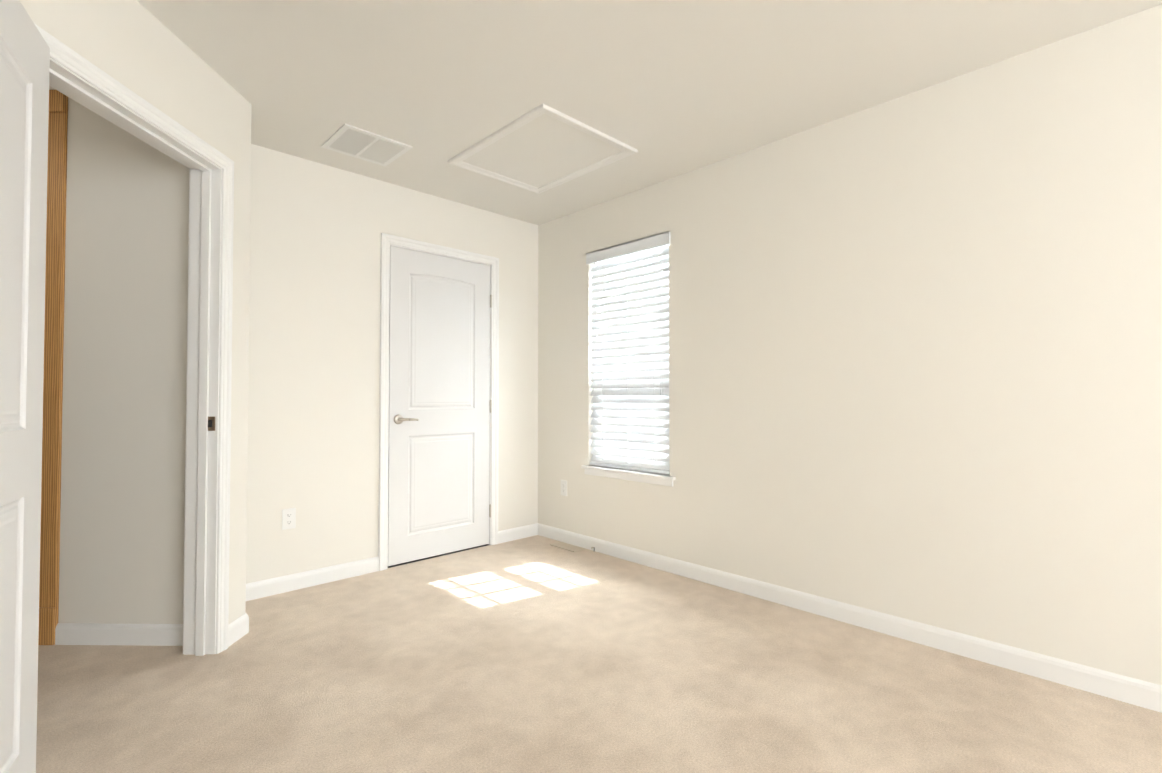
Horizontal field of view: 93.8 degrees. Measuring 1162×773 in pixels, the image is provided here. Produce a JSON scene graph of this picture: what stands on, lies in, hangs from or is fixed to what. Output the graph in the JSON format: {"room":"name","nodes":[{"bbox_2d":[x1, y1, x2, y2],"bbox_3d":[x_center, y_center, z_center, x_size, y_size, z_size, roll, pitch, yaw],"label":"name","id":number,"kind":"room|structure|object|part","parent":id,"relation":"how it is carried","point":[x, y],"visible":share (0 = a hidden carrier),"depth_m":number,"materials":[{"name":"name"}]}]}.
{"room":"empty bedroom","nodes":[
{"label":"empty bedroom","id":0,"kind":"room"},
{"bbox_2d":[58,97,188,623],"bbox_3d":[-2.087,-0.082,3.135,1.308,2.440,1.655,1,-2,-44],"label":"wall","id":1,"kind":"structure","parent":0,"point":[122,513],"depth_m":2.40,"materials":[{"name":"white paint"}]},
{"bbox_2d":[55,623,182,645],"bbox_3d":[-2.409,1.088,2.801,0.448,0.088,1.645,1,-2,-44],"label":"baseboard","id":2,"kind":"structure","parent":1,"relation":"attached to","point":[119,634],"depth_m":2.27,"materials":[{"name":"white paint"}]},
{"bbox_2d":[19,0,251,624],"bbox_3d":[-1.589,-0.111,1.644,0.130,2.440,1.728,0,-1,-1],"label":"wall","id":3,"kind":"structure","parent":0,"point":[138,48],"depth_m":2.17,"materials":[{"name":"white paint"}]},
{"bbox_2d":[0,0,49,772],"bbox_3d":[-1.284,0.072,1.124,0.035,2.030,0.813,1,-1,-30],"label":"entry door","id":4,"kind":"structure","parent":3,"relation":"in","point":[24,77],"depth_m":1.36,"materials":[{"name":"white paint"}]},
{"bbox_2d":[35,24,233,655],"bbox_3d":[-1.592,0.060,1.885,0.167,2.107,0.945,0,-1,-1],"label":"door frame","id":5,"kind":"structure","parent":3,"relation":"attached to","point":[202,407],"depth_m":2.29,"materials":[{"name":"white paint"}]},
{"bbox_2d":[208,417,214,430],"bbox_3d":[-1.562,0.157,2.293,0.040,0.060,0.002,0,-1,-1],"label":"plate","id":6,"kind":"object","parent":5,"relation":"attached to","point":[212,428],"visible":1,"depth_m":2.29,"materials":[{"name":"beige metal"}]},
{"bbox_2d":[228,599,248,642],"bbox_3d":[-1.642,1.084,2.586,0.043,0.088,0.526,1,-2,-44],"label":"baseboard","id":7,"kind":"structure","parent":3,"relation":"attached to","point":[238,628],"depth_m":2.42,"materials":[{"name":"white paint"}]},
{"bbox_2d":[246,144,537,583],"bbox_3d":[-1.135,-0.073,3.606,2.100,2.440,0.120,1,-2,-44],"label":"wall","id":8,"kind":"structure","parent":0,"point":[317,229],"depth_m":3.21,"materials":[{"name":"white paint"}]},
{"bbox_2d":[282,508,295,529],"bbox_3d":[-1.625,0.736,3.027,0.070,0.114,0.007,1,-2,-44],"label":"electrical outlet","id":9,"kind":"object","parent":8,"relation":"attached to","point":[292,518],"depth_m":3.02,"materials":[{"name":"white plastic"}]},
{"bbox_3d":[-1.623,0.736,3.025,0.033,0.067,0.002,1,-2,-44],"label":"back electrical outlet face","id":10,"kind":"part","parent":9,"relation":"part of","materials":[{"name":"white plastic"}]},
{"bbox_2d":[246,556,378,600],"bbox_3d":[-1.549,1.093,3.089,0.818,0.088,0.013,1,-2,-44],"label":"baseboard","id":11,"kind":"structure","parent":8,"relation":"attached to","point":[269,587],"depth_m":3.09,"materials":[{"name":"white paint"}]},
{"bbox_2d":[388,544,488,567],"bbox_3d":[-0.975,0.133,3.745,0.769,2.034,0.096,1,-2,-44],"label":"threshold","id":12,"kind":"object","parent":8,"relation":"attached to","point":[437,556],"visible":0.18,"depth_m":3.67,"materials":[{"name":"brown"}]},
{"bbox_2d":[378,233,498,570],"bbox_3d":[-0.980,0.118,3.752,0.810,2.065,0.120,1,-2,-44],"label":"door frame","id":13,"kind":"structure","parent":8,"relation":"attached to","point":[490,366],"depth_m":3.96,"materials":[{"name":"white paint"}]},
{"bbox_2d":[388,246,489,565],"bbox_3d":[-0.952,0.122,3.722,0.762,2.030,0.035,1,-2,-44],"label":"closet door","id":14,"kind":"structure","parent":8,"relation":"in","point":[439,389],"depth_m":3.68,"materials":[{"name":"white paint"}]},
{"bbox_2d":[394,414,418,423],"bbox_3d":[-1.118,0.210,3.495,0.153,0.064,0.059,1,-2,-44],"label":"door handle","id":15,"kind":"object","parent":14,"relation":"attached to","point":[399,419],"visible":1,"depth_m":3.47,"materials":[{"name":"silver metal"}]},
{"bbox_2d":[489,295,491,517],"bbox_3d":[-0.659,0.139,3.972,0.014,1.627,0.015,1,-2,-44],"label":"closet door hinge","id":16,"kind":"object","parent":8,"relation":"attached to","point":[490,407],"visible":1,"depth_m":3.97,"materials":[{"name":"silver metal"}]},
{"bbox_2d":[498,524,535,543],"bbox_3d":[-0.484,1.114,4.120,0.358,0.088,0.013,1,-2,-44],"label":"baseboard","id":17,"kind":"structure","parent":8,"relation":"attached to","point":[521,532],"depth_m":4.11,"materials":[{"name":"white paint"}]},
{"bbox_2d":[36,535,1161,772],"bbox_3d":[-0.727,1.152,0.760,5.760,0.120,9.900,1,-2,-44],"label":"floor","id":18,"kind":"structure","parent":0,"point":[536,653],"depth_m":1.98,"materials":[{"name":"carpet"}]},
{"bbox_2d":[38,90,67,644],"bbox_3d":[-2.343,-0.095,2.443,0.112,2.438,0.123,0,-1,1],"label":"post","id":19,"kind":"object","parent":18,"relation":"on","point":[53,373],"visible":0.48,"depth_m":2.39,"materials":[{"name":"brown wood"}]},
{"bbox_2d":[550,542,584,551],"bbox_3d":[-0.099,1.151,3.903,0.105,0.007,0.260,1,-2,-44],"label":"air vent register","id":20,"kind":"object","parent":18,"relation":"on","point":[568,547],"visible":1,"depth_m":3.90,"materials":[{"name":"beige metal"}]},
{"bbox_2d":[49,0,1161,224],"bbox_3d":[-0.727,-1.408,0.810,5.760,0.120,9.900,1,-2,-44],"label":"ceiling","id":21,"kind":"structure","parent":0,"point":[669,88],"depth_m":2.24,"materials":[{"name":"white paint"}]},
{"bbox_2d":[321,123,412,166],"bbox_3d":[-1.163,-1.302,2.955,0.360,0.011,0.340,1,-2,-44],"label":"ceiling vent","id":22,"kind":"object","parent":21,"relation":"in","point":[354,141],"visible":1,"depth_m":2.94,"materials":[{"name":"white metal"}]},
{"bbox_2d":[462,114,621,187],"bbox_3d":[-0.228,-1.302,3.067,0.578,0.006,0.748,1,-2,-44],"label":"attic hatch","id":23,"kind":"object","parent":21,"relation":"attached to","point":[541,150],"visible":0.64,"depth_m":3.02,"materials":[{"name":"white paint"}]},
{"bbox_2d":[448,104,637,193],"bbox_3d":[-0.228,-1.295,3.067,0.680,0.017,0.850,1,-2,-44],"label":"trim","id":24,"kind":"structure","parent":21,"relation":"attached to","point":[535,113],"depth_m":2.96,"materials":[{"name":"white paint"}]},
{"bbox_2d":[538,4,1161,684],"bbox_3d":[1.338,-0.089,2.785,0.310,2.440,9.900,1,-2,-44],"label":"wall","id":25,"kind":"structure","parent":0,"point":[914,356],"depth_m":2.38,"materials":[{"name":"white paint"}]},
{"bbox_2d":[561,480,566,495],"bbox_3d":[-0.128,0.756,4.056,0.005,0.114,0.070,1,-2,-44],"label":"electrical outlet","id":26,"kind":"object","parent":25,"relation":"attached to","point":[565,487],"visible":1,"depth_m":4.05,"materials":[{"name":"white plastic"}]},
{"bbox_2d":[581,465,675,486],"bbox_3d":[0.308,0.590,3.626,0.080,0.062,0.800,1,-2,-44],"label":"window sill","id":27,"kind":"structure","parent":25,"relation":"attached to","point":[639,476],"depth_m":3.57,"materials":[{"name":"white paint"}]},
{"bbox_2d":[594,245,669,474],"bbox_3d":[0.364,-0.194,3.696,0.084,1.515,0.710,1,-2,-44],"label":"window","id":28,"kind":"structure","parent":25,"relation":"in","point":[634,254],"depth_m":3.77,"materials":[{"name":"white plastic"}]},
{"bbox_2d":[586,231,669,473],"bbox_3d":[0.314,-0.204,3.647,0.060,1.511,0.734,1,-2,-44],"label":"window blinds","id":29,"kind":"object","parent":28,"relation":"attached to","point":[630,417],"visible":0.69,"depth_m":3.63,"materials":[{"name":"white plastic"}]},
{"bbox_2d":[607,255,665,364],"bbox_3d":[0.363,-0.221,3.695,0.038,1.314,0.544,1,-2,-44],"label":"window panel","id":30,"kind":"object","parent":28,"relation":"attached to","point":[648,291],"depth_m":3.63,"materials":[{"name":"clear glass"}]},
{"bbox_2d":[536,523,1161,712],"bbox_3d":[2.092,1.067,1.752,0.013,0.088,7.000,1,-2,-44],"label":"baseboard","id":31,"kind":"structure","parent":25,"relation":"attached to","point":[1133,691],"depth_m":2.41,"materials":[{"name":"white paint"}]}
]}

